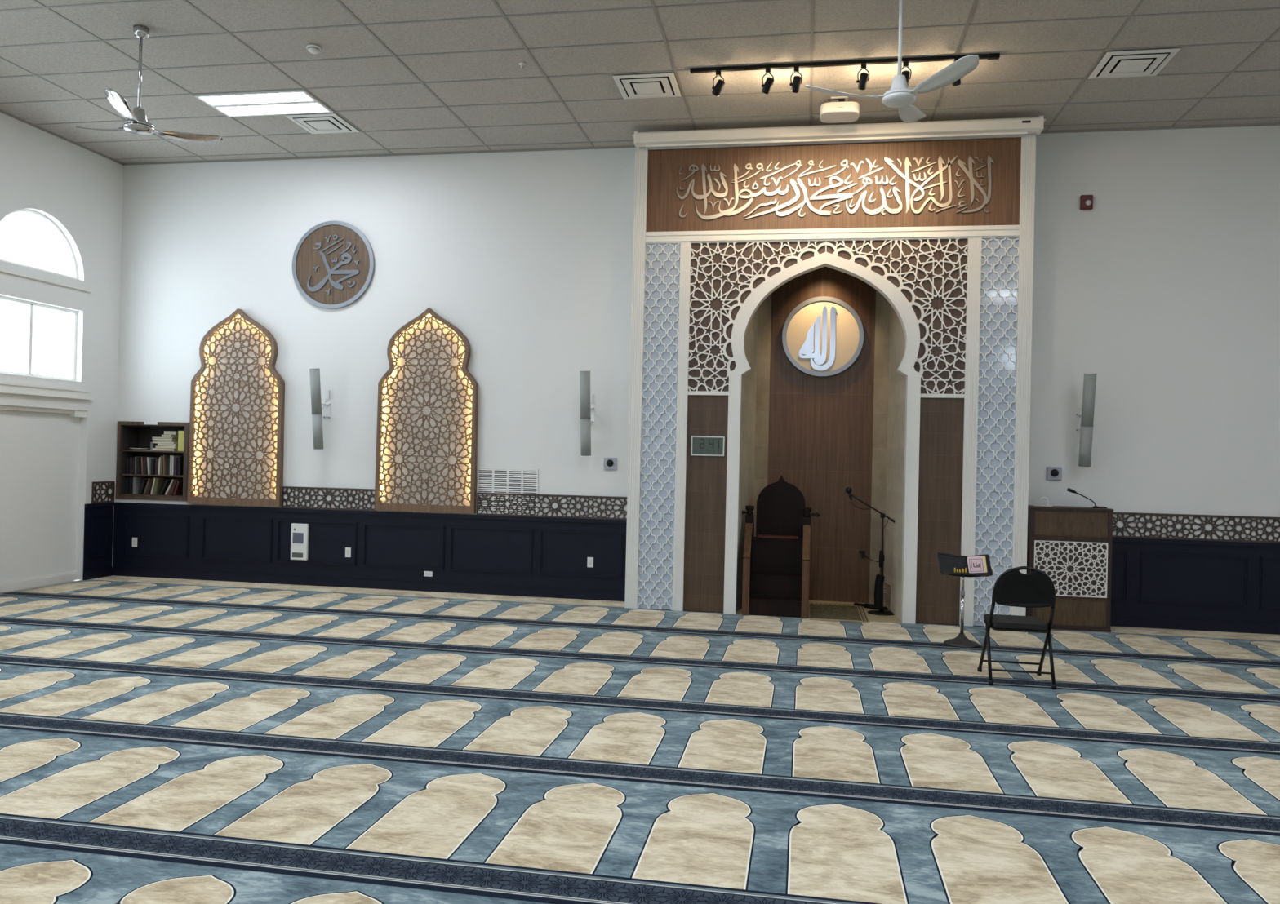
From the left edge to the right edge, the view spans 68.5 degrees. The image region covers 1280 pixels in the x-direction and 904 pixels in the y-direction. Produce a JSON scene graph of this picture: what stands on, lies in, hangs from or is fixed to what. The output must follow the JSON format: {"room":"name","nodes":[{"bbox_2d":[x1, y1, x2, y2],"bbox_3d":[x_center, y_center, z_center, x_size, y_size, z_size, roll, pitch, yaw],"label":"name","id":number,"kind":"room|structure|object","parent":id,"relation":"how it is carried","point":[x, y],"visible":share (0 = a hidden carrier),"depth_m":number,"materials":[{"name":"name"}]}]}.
{"room":"mosque","nodes":[
{"label":"mosque","id":0,"kind":"room"},
{"bbox_2d":[0,112,123,582],"bbox_3d":[-7.941,-1.123,4.281,0.160,5.208,15.250,1,0,10],"label":"wall","id":1,"kind":"structure","parent":0,"point":[53,450],"depth_m":10.95,"materials":[{"name":"white paint"}]},
{"bbox_2d":[0,571,77,592],"bbox_3d":[-7.984,1.427,4.148,0.115,0.105,14.513,1,0,10],"label":"baseboard","id":2,"kind":"structure","parent":1,"relation":"attached to","point":[13,585],"depth_m":10.71,"materials":[{"name":"white wood"}]},
{"bbox_2d":[0,208,93,399],"bbox_3d":[-6.777,-1.671,10.536,0.165,2.077,1.632,1,0,10],"label":"window","id":3,"kind":"structure","parent":1,"relation":"in","point":[5,387],"depth_m":10.65,"materials":[{"name":"white paint"}]},
{"bbox_2d":[82,502,115,580],"bbox_3d":[-6.619,1.083,11.501,0.034,0.914,0.464,1,0,10],"label":"trim","id":4,"kind":"structure","parent":1,"relation":"attached to","point":[98,517],"depth_m":11.48,"materials":[{"name":"black paint"}]},
{"bbox_2d":[91,481,115,503],"bbox_3d":[-6.600,0.494,11.557,0.020,0.262,0.357,1,0,10],"label":"band","id":5,"kind":"object","parent":1,"relation":"attached to","point":[112,485],"visible":1,"depth_m":11.54,"materials":[{"name":"brown wood"}]},
{"bbox_2d":[0,575,1257,634],"bbox_3d":[0.083,1.729,3.402,16.572,0.110,16.350,1,0,10],"label":"floor","id":6,"kind":"structure","parent":0,"point":[115,575],"depth_m":10.39,"materials":[{"name":"beige"}]},
{"bbox_2d":[0,575,1279,903],"bbox_3d":[-0.237,1.658,3.013,16.564,0.013,14.966,1,0,10],"label":"carpet","id":7,"kind":"object","parent":6,"relation":"on","point":[163,741],"visible":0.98,"depth_m":5.16,"materials":[{"name":"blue carpet"}]},
{"bbox_2d":[809,602,869,623],"bbox_3d":[2.144,1.732,10.178,0.597,0.009,1.210,1,0,10],"label":"rug","id":8,"kind":"object","parent":7,"relation":"on","point":[819,611],"visible":0.99,"depth_m":10.10,"materials":[{"name":"beige carpet"}]},
{"bbox_2d":[937,552,992,648],"bbox_3d":[2.936,1.334,8.523,0.470,0.828,0.310,1,0,10],"label":"music stand","id":9,"kind":"object","parent":7,"relation":"on","point":[947,562],"visible":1,"depth_m":8.51,"materials":[{"name":"grey metal"}]},
{"bbox_2d":[966,555,987,573],"bbox_3d":[3.038,1.016,8.469,0.168,0.162,0.065,1,0,10],"label":"booklet","id":10,"kind":"object","parent":9,"relation":"on","point":[976,565],"visible":1,"depth_m":8.46,"materials":[{"name":"pink paper"}]},
{"bbox_2d":[968,559,983,572],"bbox_3d":[3.028,1.019,8.460,0.126,0.120,0.039,1,0,10],"label":"print","id":11,"kind":"object","parent":10,"relation":"attached to","point":[975,565],"depth_m":8.46,"materials":[{"name":"pink paper"}]},
{"bbox_2d":[977,566,1056,689],"bbox_3d":[2.876,1.293,7.166,0.478,0.896,0.534,1,0,10],"label":"folding chair","id":12,"kind":"object","parent":7,"relation":"on","point":[1034,589],"visible":1,"depth_m":6.97,"materials":[{"name":"black metal"}]},
{"bbox_2d":[1025,505,1113,632],"bbox_3d":[4.338,1.173,9.599,0.798,1.224,0.376,1,0,10],"label":"lectern","id":13,"kind":"object","parent":7,"relation":"on","point":[1072,545],"visible":0.91,"depth_m":9.42,"materials":[{"name":"brown wood"}]},
{"bbox_2d":[1032,497,1052,506],"bbox_3d":[4.143,0.508,9.673,0.170,0.097,0.110,1,0,10],"label":"holder","id":14,"kind":"object","parent":13,"relation":"on","point":[1045,498],"visible":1,"depth_m":9.66,"materials":[{"name":"white plastic"}]},
{"bbox_2d":[1066,488,1097,508],"bbox_3d":[4.484,0.465,9.506,0.322,0.198,0.056,1,0,-3],"label":"gooseneck microphone","id":15,"kind":"object","parent":13,"relation":"on","point":[1068,489],"visible":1,"depth_m":9.50,"materials":[{"name":"black plastic"}]},
{"bbox_2d":[624,133,1035,626],"bbox_3d":[2.017,-0.789,10.405,4.096,5.070,1.327,1,0,10],"label":"niche","id":16,"kind":"object","parent":6,"relation":"on","point":[928,427],"visible":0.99,"depth_m":10.03,"materials":[{"name":"white"}]},
{"bbox_2d":[690,435,724,456],"bbox_3d":[0.723,-0.064,10.027,0.356,0.210,0.027,1,0,10],"label":"digital clock","id":17,"kind":"object","parent":16,"relation":"attached to","point":[703,446],"visible":1,"depth_m":10.02,"materials":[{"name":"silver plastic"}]},
{"bbox_2d":[742,475,819,618],"bbox_3d":[1.486,0.988,10.158,0.887,1.466,0.709,1,0,10],"label":"minbar","id":18,"kind":"object","parent":16,"relation":"on","point":[776,561],"visible":0.99,"depth_m":10.22,"materials":[{"name":"brown wood"}]},
{"bbox_2d":[756,534,799,540],"bbox_3d":[1.522,0.940,10.360,0.450,0.030,0.200,1,0,10],"label":"cushion","id":19,"kind":"object","parent":18,"relation":"on","point":[759,537],"depth_m":10.28,"materials":[{"name":"red fabric"}]},
{"bbox_2d":[782,296,863,377],"bbox_3d":[2.136,-1.349,10.992,0.936,0.936,0.064,1,0,10],"label":"disc","id":20,"kind":"object","parent":16,"relation":"attached to","point":[823,336],"visible":1,"depth_m":10.96,"materials":[{"name":"beige"}]},
{"bbox_2d":[646,137,1021,231],"bbox_3d":[1.962,-2.780,9.836,3.824,0.890,0.058,1,0,10],"label":"calligraphy panel","id":21,"kind":"object","parent":16,"relation":"attached to","point":[971,182],"visible":1,"depth_m":9.81,"materials":[{"name":"brown wood"}]},
{"bbox_2d":[631,115,1045,148],"bbox_3d":[1.973,-3.288,9.712,4.165,0.150,0.198,1,0,10],"label":"cornice","id":22,"kind":"structure","parent":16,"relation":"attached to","point":[1025,126],"depth_m":9.62,"materials":[{"name":"white paint"}]},
{"bbox_2d":[857,549,879,562],"bbox_3d":[2.613,1.186,10.584,0.079,0.120,0.716,1,0,-7],"label":"connector","id":23,"kind":"object","parent":16,"relation":"attached to","point":[860,552],"visible":0.98,"depth_m":10.91,"materials":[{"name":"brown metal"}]},
{"bbox_2d":[845,487,894,616],"bbox_3d":[2.509,1.068,10.225,0.565,1.363,0.300,1,0,10],"label":"microphone stand","id":24,"kind":"object","parent":16,"relation":"on","point":[878,588],"visible":0.98,"depth_m":10.16,"materials":[{"name":"black metal"}]},
{"bbox_2d":[853,602,888,610],"bbox_3d":[2.586,1.737,10.531,0.415,0.071,0.093,1,0,40],"label":"cable bundle","id":25,"kind":"object","parent":16,"relation":"on","point":[867,606],"visible":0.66,"depth_m":10.52,"materials":[{"name":"black plastic"}]},
{"bbox_2d":[884,582,892,610],"bbox_3d":[2.740,1.589,10.385,0.012,0.270,0.340,1,0,3],"label":"grille","id":26,"kind":"object","parent":16,"relation":"attached to","point":[887,588],"visible":1,"depth_m":10.37,"materials":[{"name":"brown metal"}]},
{"bbox_2d":[0,0,1279,165],"bbox_3d":[0.121,-3.516,2.950,16.572,0.080,15.390,1,0,10],"label":"ceiling","id":27,"kind":"structure","parent":0,"point":[415,77],"depth_m":8.47,"materials":[{"name":"tile"}]},
{"bbox_2d":[75,24,222,143],"bbox_3d":[-4.340,-3.137,7.898,1.115,0.887,1.176,1,0,10],"label":"ceiling fan","id":28,"kind":"object","parent":27,"relation":"hanging from","point":[136,122],"visible":1,"depth_m":7.91,"materials":[{"name":"silver metal"}]},
{"bbox_2d":[193,89,333,117],"bbox_3d":[-3.828,-3.554,9.588,1.195,0.016,0.585,1,0,10],"label":"recessed light","id":29,"kind":"object","parent":27,"relation":"in","point":[295,101],"visible":1,"depth_m":9.57,"materials":[{"name":"white plastic"}]},
{"bbox_2d":[306,44,321,53],"bbox_3d":[-2.853,-3.518,8.219,0.124,0.052,0.124,1,0,10],"label":"smoke detector","id":30,"kind":"object","parent":27,"relation":"attached to","point":[312,48],"visible":1,"depth_m":8.19,"materials":[{"name":"white plastic"}]},
{"bbox_2d":[284,113,359,133],"bbox_3d":[-3.421,-3.534,10.137,0.571,0.027,0.565,1,0,10],"label":"ceiling vent","id":31,"kind":"object","parent":27,"relation":"in","point":[325,123],"visible":1,"depth_m":10.09,"materials":[{"name":"white"}]},
{"bbox_2d":[612,72,681,99],"bbox_3d":[0.074,-3.457,8.901,0.571,0.027,0.566,1,0,10],"label":"ceiling vent","id":32,"kind":"object","parent":27,"relation":"in","point":[655,85],"visible":1,"depth_m":8.86,"materials":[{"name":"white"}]},
{"bbox_2d":[819,96,859,123],"bbox_3d":[1.940,-3.340,9.132,0.374,0.178,0.310,1,0,10],"label":"projector","id":33,"kind":"object","parent":27,"relation":"hanging from","point":[839,109],"visible":1,"depth_m":9.04,"materials":[{"name":"white paint"}]},
{"bbox_2d":[689,53,999,73],"bbox_3d":[1.766,-3.419,8.275,2.660,0.036,0.046,1,0,10],"label":"track","id":34,"kind":"object","parent":27,"relation":"attached to","point":[994,55],"visible":1,"depth_m":8.27,"materials":[{"name":"black metal"}]},
{"bbox_2d":[711,70,724,96],"bbox_3d":[0.702,-3.328,8.494,0.092,0.205,0.134,2,0,-39],"label":"track spotlight","id":35,"kind":"object","parent":34,"relation":"attached to","point":[717,90],"visible":1,"depth_m":8.47,"materials":[{"name":"black metal"}]},
{"bbox_2d":[761,67,774,94],"bbox_3d":[1.139,-3.318,8.420,0.090,0.206,0.134,1,0,-29],"label":"track spotlight","id":36,"kind":"object","parent":34,"relation":"attached to","point":[769,82],"visible":1,"depth_m":8.39,"materials":[{"name":"black metal"}]},
{"bbox_2d":[789,66,802,93],"bbox_3d":[1.386,-3.312,8.378,0.096,0.207,0.128,1,0,-18],"label":"track spotlight","id":37,"kind":"object","parent":34,"relation":"attached to","point":[797,81],"visible":1,"depth_m":8.35,"materials":[{"name":"black metal"}]},
{"bbox_2d":[856,63,869,89],"bbox_3d":[1.960,-3.299,8.278,0.099,0.207,0.127,1,0,-15],"label":"track spotlight","id":38,"kind":"object","parent":34,"relation":"attached to","point":[864,78],"visible":1,"depth_m":8.25,"materials":[{"name":"black metal"}]},
{"bbox_2d":[901,61,911,86],"bbox_3d":[2.317,-3.291,8.217,0.107,0.207,0.118,1,0,-32],"label":"track spotlight","id":39,"kind":"object","parent":34,"relation":"attached to","point":[905,64],"visible":0.54,"depth_m":8.17,"materials":[{"name":"black metal"}]},
{"bbox_2d":[951,58,963,86],"bbox_3d":[2.745,-3.281,8.139,0.096,0.208,0.126,1,0,38],"label":"track spotlight","id":40,"kind":"object","parent":34,"relation":"attached to","point":[957,82],"visible":0.12,"depth_m":8.14,"materials":[{"name":"black metal"}]},
{"bbox_2d":[804,0,978,123],"bbox_3d":[1.792,-2.974,6.858,1.139,0.936,1.165,1,0,10],"label":"ceiling fan","id":41,"kind":"object","parent":27,"relation":"hanging from","point":[900,95],"visible":1,"depth_m":6.70,"materials":[{"name":"white paint"}]},
{"bbox_2d":[1087,48,1181,79],"bbox_3d":[4.275,-3.362,8.160,0.571,0.027,0.566,1,0,10],"label":"ceiling vent","id":42,"kind":"object","parent":27,"relation":"in","point":[1144,63],"visible":1,"depth_m":8.12,"materials":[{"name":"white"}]},
{"bbox_2d":[115,125,1279,543],"bbox_3d":[1.385,-0.882,10.449,16.572,5.208,0.140,1,0,10],"label":"wall","id":43,"kind":"structure","parent":0,"point":[1166,290],"depth_m":10.75,"materials":[{"name":"white paint"}]},
{"bbox_2d":[132,537,137,546],"bbox_3d":[-6.290,1.124,11.697,0.070,0.115,0.011,1,0,10],"label":"wall outlet","id":44,"kind":"object","parent":43,"relation":"attached to","point":[134,540],"visible":1,"depth_m":11.69,"materials":[{"name":"white plastic"}]},
{"bbox_2d":[115,421,189,501],"bbox_3d":[-6.030,0.108,11.821,0.985,0.974,0.336,1,0,10],"label":"bookcase","id":45,"kind":"object","parent":43,"relation":"attached to","point":[131,434],"visible":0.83,"depth_m":11.75,"materials":[{"name":"brown wood"}]},
{"bbox_2d":[124,477,129,493],"bbox_3d":[-6.433,0.424,11.867,0.040,0.200,0.150,1,0,10],"label":"book","id":46,"kind":"object","parent":45,"relation":"in","point":[126,480],"visible":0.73,"depth_m":11.80,"materials":[{"name":"black paper"}]},
{"bbox_2d":[126,457,129,474],"bbox_3d":[-6.420,0.176,11.867,0.030,0.200,0.150,1,0,10],"label":"book","id":47,"kind":"object","parent":45,"relation":"on","point":[127,459],"visible":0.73,"depth_m":11.79,"materials":[{"name":"black paper"}]},
{"bbox_2d":[128,477,133,493],"bbox_3d":[-6.382,0.421,11.874,0.040,0.210,0.150,1,0,10],"label":"book","id":48,"kind":"object","parent":45,"relation":"in","point":[131,482],"visible":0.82,"depth_m":11.80,"materials":[{"name":"black paper"}]},
{"bbox_2d":[129,457,133,474],"bbox_3d":[-6.380,0.172,11.875,0.030,0.210,0.150,1,0,10],"label":"book","id":49,"kind":"object","parent":45,"relation":"on","point":[131,458],"visible":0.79,"depth_m":11.80,"materials":[{"name":"grey paper"}]},
{"bbox_2d":[132,457,134,474],"bbox_3d":[-6.340,0.172,11.863,0.032,0.210,0.150,1,0,10],"label":"book","id":50,"kind":"object","parent":45,"relation":"on","point":[133,466],"visible":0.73,"depth_m":11.79,"materials":[{"name":"black paper"}]},
{"bbox_2d":[133,476,144,493],"bbox_3d":[-6.327,0.419,11.859,0.045,0.215,0.150,1,0,10],"label":"book","id":51,"kind":"object","parent":45,"relation":"in","point":[137,481],"visible":0.84,"depth_m":11.80,"materials":[{"name":"grey paper"}]},
{"bbox_2d":[136,457,141,474],"bbox_3d":[-6.276,0.173,11.842,0.044,0.211,0.150,1,0,10],"label":"book","id":52,"kind":"object","parent":45,"relation":"on","point":[138,460],"visible":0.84,"depth_m":11.77,"materials":[{"name":"black paper"}]},
{"bbox_2d":[129,448,149,450],"bbox_3d":[-6.311,-0.036,11.860,0.230,0.025,0.230,1,0,10],"label":"plate","id":53,"kind":"object","parent":45,"relation":"on","point":[135,449],"visible":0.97,"depth_m":11.79,"materials":[{"name":"grey ceramic"}]},
{"bbox_2d":[138,478,148,494],"bbox_3d":[-6.217,0.429,11.834,0.084,0.200,0.150,1,0,10],"label":"book","id":54,"kind":"object","parent":45,"relation":"in","point":[144,482],"visible":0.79,"depth_m":11.76,"materials":[{"name":"black paper"}]},
{"bbox_2d":[141,457,147,474],"bbox_3d":[-6.228,0.170,11.848,0.033,0.221,0.150,1,0,10],"label":"book","id":55,"kind":"object","parent":45,"relation":"on","point":[142,458],"visible":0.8,"depth_m":11.78,"materials":[{"name":"brown paper"}]},
{"bbox_2d":[143,458,147,474],"bbox_3d":[-6.181,0.180,11.835,0.040,0.201,0.150,1,0,10],"label":"book","id":56,"kind":"object","parent":45,"relation":"on","point":[145,468],"visible":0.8,"depth_m":11.76,"materials":[{"name":"grey paper"}]},
{"bbox_2d":[143,478,151,494],"bbox_3d":[-6.154,0.429,11.818,0.085,0.203,0.150,1,0,10],"label":"book","id":57,"kind":"object","parent":45,"relation":"in","point":[149,479],"visible":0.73,"depth_m":11.75,"materials":[{"name":"brown paper"}]},
{"bbox_2d":[146,478,153,494],"bbox_3d":[-6.115,0.428,11.826,0.087,0.206,0.150,1,0,10],"label":"book","id":58,"kind":"object","parent":45,"relation":"in","point":[148,492],"visible":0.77,"depth_m":11.76,"materials":[{"name":"grey paper"}]},
{"bbox_2d":[146,457,156,475],"bbox_3d":[-6.135,0.174,11.822,0.047,0.216,0.150,1,0,10],"label":"book","id":59,"kind":"object","parent":45,"relation":"on","point":[148,459],"visible":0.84,"depth_m":11.75,"materials":[{"name":"grey paper"}]},
{"bbox_2d":[151,458,155,475],"bbox_3d":[-6.075,0.183,11.806,0.036,0.200,0.150,1,0,10],"label":"book","id":60,"kind":"object","parent":45,"relation":"on","point":[153,460],"visible":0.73,"depth_m":11.73,"materials":[{"name":"black paper"}]},
{"bbox_2d":[150,477,156,494],"bbox_3d":[-6.072,0.425,11.814,0.068,0.215,0.150,1,0,10],"label":"book","id":61,"kind":"object","parent":45,"relation":"on","point":[154,478],"visible":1,"depth_m":11.74,"materials":[{"name":"beige paper"}]},
{"bbox_2d":[155,458,159,475],"bbox_3d":[-6.029,0.182,11.813,0.036,0.205,0.150,1,0,10],"label":"book","id":62,"kind":"object","parent":45,"relation":"on","point":[156,460],"visible":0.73,"depth_m":11.74,"materials":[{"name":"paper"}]},
{"bbox_2d":[153,477,166,494],"bbox_3d":[-6.025,0.427,11.801,0.067,0.213,0.150,1,0,10],"label":"book","id":63,"kind":"object","parent":45,"relation":"in","point":[160,482],"visible":0.86,"depth_m":11.76,"materials":[{"name":"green paper"}]},
{"bbox_2d":[160,456,163,475],"bbox_3d":[-5.955,0.168,11.790,0.033,0.236,0.150,1,0,10],"label":"book","id":64,"kind":"object","parent":45,"relation":"on","point":[161,457],"visible":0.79,"depth_m":11.72,"materials":[{"name":"yellow paper"}]},
{"bbox_2d":[152,448,177,451],"bbox_3d":[-5.936,-0.030,11.804,0.305,0.030,0.179,1,0,10],"label":"book","id":65,"kind":"object","parent":45,"relation":"on","point":[153,449],"visible":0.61,"depth_m":11.72,"materials":[{"name":"brown paper"}]},
{"bbox_2d":[155,445,177,448],"bbox_3d":[-5.905,-0.060,11.799,0.280,0.030,0.170,1,0,13],"label":"book","id":66,"kind":"object","parent":65,"relation":"on","point":[156,446],"visible":0.68,"depth_m":11.72,"materials":[{"name":"yellow paper"}]},
{"bbox_2d":[157,444,177,446],"bbox_3d":[-5.895,-0.089,11.797,0.240,0.026,0.170,1,0,5],"label":"book","id":67,"kind":"object","parent":66,"relation":"on","point":[167,445],"visible":0.7,"depth_m":11.71,"materials":[{"name":"beige paper"}]},
{"bbox_2d":[152,441,177,444],"bbox_3d":[-5.934,-0.116,11.804,0.300,0.024,0.170,1,0,10],"label":"book","id":68,"kind":"object","parent":67,"relation":"on","point":[154,442],"visible":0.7,"depth_m":11.72,"materials":[{"name":"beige paper"}]},
{"bbox_2d":[152,440,177,442],"bbox_3d":[-5.943,-0.138,11.806,0.280,0.018,0.170,1,0,13],"label":"book","id":69,"kind":"object","parent":68,"relation":"on","point":[153,440],"visible":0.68,"depth_m":11.73,"materials":[{"name":"grey paper"}]},
{"bbox_2d":[152,438,177,440],"bbox_3d":[-5.952,-0.159,11.808,0.270,0.022,0.170,1,0,7],"label":"book","id":70,"kind":"object","parent":69,"relation":"on","point":[162,439],"visible":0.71,"depth_m":11.73,"materials":[{"name":"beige paper"}]},
{"bbox_2d":[151,436,177,439],"bbox_3d":[-5.952,-0.179,11.808,0.270,0.016,0.170,1,0,4],"label":"book","id":71,"kind":"object","parent":70,"relation":"on","point":[152,437],"visible":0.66,"depth_m":11.73,"materials":[{"name":"grey paper"}]},
{"bbox_2d":[161,435,177,437],"bbox_3d":[-5.882,-0.201,11.796,0.150,0.030,0.170,1,0,16],"label":"book","id":72,"kind":"object","parent":71,"relation":"on","point":[162,436],"visible":0.8,"depth_m":11.72,"materials":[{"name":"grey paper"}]},
{"bbox_2d":[163,431,177,435],"bbox_3d":[-5.862,-0.239,11.792,0.150,0.045,0.170,1,0,-3],"label":"book","id":73,"kind":"object","parent":72,"relation":"on","point":[166,433],"visible":0.75,"depth_m":11.71,"materials":[{"name":"grey paper"}]},
{"bbox_2d":[160,480,171,495],"bbox_3d":[-5.918,0.440,11.776,0.105,0.193,0.150,1,0,10],"label":"book","id":74,"kind":"object","parent":45,"relation":"on","point":[167,482],"visible":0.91,"depth_m":11.71,"materials":[{"name":"black paper"}]},
{"bbox_2d":[163,455,169,475],"bbox_3d":[-5.920,0.162,11.779,0.028,0.250,0.150,1,0,10],"label":"book","id":75,"kind":"object","parent":45,"relation":"on","point":[165,457],"visible":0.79,"depth_m":11.72,"materials":[{"name":"brown paper"}]},
{"bbox_2d":[166,457,169,475],"bbox_3d":[-5.869,0.178,11.785,0.040,0.220,0.150,1,0,10],"label":"book","id":76,"kind":"object","parent":45,"relation":"on","point":[167,459],"visible":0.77,"depth_m":11.71,"materials":[{"name":"black paper"}]},
{"bbox_2d":[164,479,181,495],"bbox_3d":[-5.852,0.437,11.780,0.119,0.201,0.150,1,0,10],"label":"book","id":77,"kind":"object","parent":45,"relation":"on","point":[169,489],"visible":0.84,"depth_m":11.71,"materials":[{"name":"beige paper"}]},
{"bbox_2d":[169,480,179,495],"bbox_3d":[-5.797,0.448,11.765,0.082,0.181,0.150,1,0,10],"label":"book","id":78,"kind":"object","parent":45,"relation":"in","point":[175,483],"visible":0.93,"depth_m":11.69,"materials":[{"name":"red paper"}]},
{"bbox_2d":[169,455,179,475],"bbox_3d":[-5.829,0.167,11.773,0.026,0.245,0.150,1,0,10],"label":"book","id":79,"kind":"object","parent":45,"relation":"on","point":[171,456],"visible":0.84,"depth_m":11.70,"materials":[{"name":"grey paper"}]},
{"bbox_2d":[173,457,177,475],"bbox_3d":[-5.765,0.180,11.752,0.036,0.220,0.150,1,0,10],"label":"book","id":80,"kind":"object","parent":45,"relation":"on","point":[175,460],"visible":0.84,"depth_m":11.68,"materials":[{"name":"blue paper"}]},
{"bbox_2d":[171,456,181,475],"bbox_3d":[-5.800,0.170,11.763,0.020,0.240,0.150,1,0,10],"label":"book","id":81,"kind":"object","parent":45,"relation":"on","point":[173,457],"visible":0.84,"depth_m":11.69,"materials":[{"name":"beige paper"}]},
{"bbox_2d":[173,480,182,495],"bbox_3d":[-5.751,0.451,11.752,0.083,0.179,0.150,1,0,10],"label":"book","id":82,"kind":"object","parent":45,"relation":"in","point":[179,488],"visible":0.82,"depth_m":11.71,"materials":[{"name":"red paper"}]},
{"bbox_2d":[177,457,183,475],"bbox_3d":[-5.719,0.179,11.759,0.036,0.225,0.150,1,0,10],"label":"book","id":83,"kind":"object","parent":45,"relation":"on","point":[180,460],"visible":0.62,"depth_m":11.69,"materials":[{"name":"black paper"}]},
{"bbox_2d":[177,431,184,451],"bbox_3d":[-5.665,-0.136,11.741,0.102,0.253,0.190,1,0,10],"label":"book","id":84,"kind":"object","parent":45,"relation":"on","point":[180,433],"visible":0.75,"depth_m":11.65,"materials":[{"name":"yellow paper"}]},
{"bbox_2d":[186,308,284,506],"bbox_3d":[-4.908,-0.549,11.444,1.232,2.393,0.072,1,0,10],"label":"screen","id":85,"kind":"object","parent":43,"relation":"attached to","point":[236,444],"visible":1,"depth_m":11.44,"materials":[{"name":"brown wood"}]},
{"bbox_2d":[290,523,308,560],"bbox_3d":[-4.091,1.079,11.295,0.218,0.438,0.044,1,0,10],"label":"control box","id":86,"kind":"object","parent":43,"relation":"attached to","point":[300,532],"visible":1,"depth_m":11.28,"materials":[{"name":"white plastic"}]},
{"bbox_2d":[309,368,330,450],"bbox_3d":[-3.787,-0.503,11.097,0.121,0.972,0.372,1,0,10],"label":"speaker","id":87,"kind":"object","parent":43,"relation":"attached to","point":[315,386],"visible":1,"depth_m":11.01},
{"bbox_2d":[281,486,377,511],"bbox_3d":[-3.725,0.559,11.255,1.220,0.262,0.020,1,0,10],"label":"band","id":88,"kind":"object","parent":43,"relation":"attached to","point":[345,490],"visible":1,"depth_m":11.25,"materials":[{"name":"brown wood"}]},
{"bbox_2d":[292,221,374,309],"bbox_3d":[-3.678,-2.243,11.261,1.050,1.050,0.039,1,0,10],"label":"disc","id":89,"kind":"object","parent":43,"relation":"attached to","point":[333,263],"visible":1,"depth_m":11.25,"materials":[{"name":"brown wood"}]},
{"bbox_2d":[345,547,351,557],"bbox_3d":[-3.480,1.197,11.201,0.070,0.115,0.011,1,0,10],"label":"wall outlet","id":90,"kind":"object","parent":43,"relation":"attached to","point":[348,550],"visible":1,"depth_m":11.20,"materials":[{"name":"white plastic"}]},
{"bbox_2d":[111,502,626,601],"bbox_3d":[-3.332,1.159,11.176,6.622,0.914,0.034,1,0,10],"label":"wainscoting","id":91,"kind":"structure","parent":43,"relation":"attached to","point":[471,554],"depth_m":11.13,"materials":[{"name":"black paint"}]},
{"bbox_2d":[374,307,478,514],"bbox_3d":[-2.494,-0.495,11.018,1.232,2.393,0.072,1,0,10],"label":"screen","id":92,"kind":"object","parent":43,"relation":"attached to","point":[427,431],"visible":1,"depth_m":11.02,"materials":[{"name":"brown wood"}]},
{"bbox_2d":[423,571,432,577],"bbox_3d":[-2.485,1.430,11.024,0.105,0.062,0.011,1,0,10],"label":"wall outlet","id":93,"kind":"object","parent":43,"relation":"attached to","point":[429,574],"visible":1,"depth_m":11.02,"materials":[{"name":"white plastic"}]},
{"bbox_2d":[476,467,537,515],"bbox_3d":[-1.537,0.457,10.875,0.730,0.538,0.012,1,0,10],"label":"air vent","id":94,"kind":"object","parent":43,"relation":"in","point":[490,480],"visible":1,"depth_m":10.87,"materials":[{"name":"white plastic"}]},
{"bbox_2d":[476,492,626,520],"bbox_3d":[-0.978,0.621,10.770,1.860,0.262,0.020,1,0,10],"label":"band","id":95,"kind":"object","parent":43,"relation":"attached to","point":[607,498],"visible":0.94,"depth_m":10.77,"materials":[{"name":"brown wood"}]},
{"bbox_2d":[579,369,594,457],"bbox_3d":[-0.597,-0.428,10.534,0.121,0.971,0.372,1,0,10],"label":"speaker","id":96,"kind":"object","parent":43,"relation":"attached to","point":[587,411],"visible":1,"depth_m":10.44},
{"bbox_2d":[586,557,593,567],"bbox_3d":[-0.565,1.255,10.687,0.070,0.115,0.011,1,0,10],"label":"wall outlet","id":97,"kind":"object","parent":43,"relation":"attached to","point":[590,560],"visible":1,"depth_m":10.68,"materials":[{"name":"white plastic"}]},
{"bbox_2d":[604,457,617,470],"bbox_3d":[-0.340,0.133,10.640,0.144,0.136,0.066,1,0,10],"label":"box","id":98,"kind":"object","parent":43,"relation":"attached to","point":[610,464],"visible":1,"depth_m":10.63,"materials":[{"name":"grey plastic"}]},
{"bbox_2d":[1046,466,1062,480],"bbox_3d":[4.330,0.225,9.816,0.144,0.136,0.066,1,0,10],"label":"box","id":99,"kind":"object","parent":43,"relation":"attached to","point":[1052,473],"visible":1,"depth_m":9.81,"materials":[{"name":"grey plastic"}]},
{"bbox_2d":[1075,373,1097,468],"bbox_3d":[4.562,-0.320,9.624,0.121,0.971,0.372,1,0,10],"label":"speaker","id":100,"kind":"object","parent":43,"relation":"attached to","point":[1085,420],"visible":1,"depth_m":9.53},
{"bbox_2d":[1080,195,1093,209],"bbox_3d":[4.652,-2.602,9.781,0.120,0.148,0.068,1,0,10],"label":"fire alarm strobe","id":101,"kind":"object","parent":43,"relation":"attached to","point":[1086,201],"visible":1,"depth_m":9.77,"materials":[{"name":"red plastic"}]},
{"bbox_2d":[1110,537,1279,635],"bbox_3d":[6.596,1.382,9.424,5.355,0.914,0.034,1,0,10],"label":"wainscoting","id":102,"kind":"structure","parent":43,"relation":"attached to","point":[1195,585],"depth_m":9.59,"materials":[{"name":"black paint"}]},
{"bbox_2d":[1112,512,1279,543],"bbox_3d":[7.012,0.801,9.361,4.540,0.262,0.020,1,0,10],"label":"band","id":103,"kind":"object","parent":43,"relation":"attached to","point":[1261,518],"visible":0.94,"depth_m":9.59,"materials":[{"name":"brown wood"}]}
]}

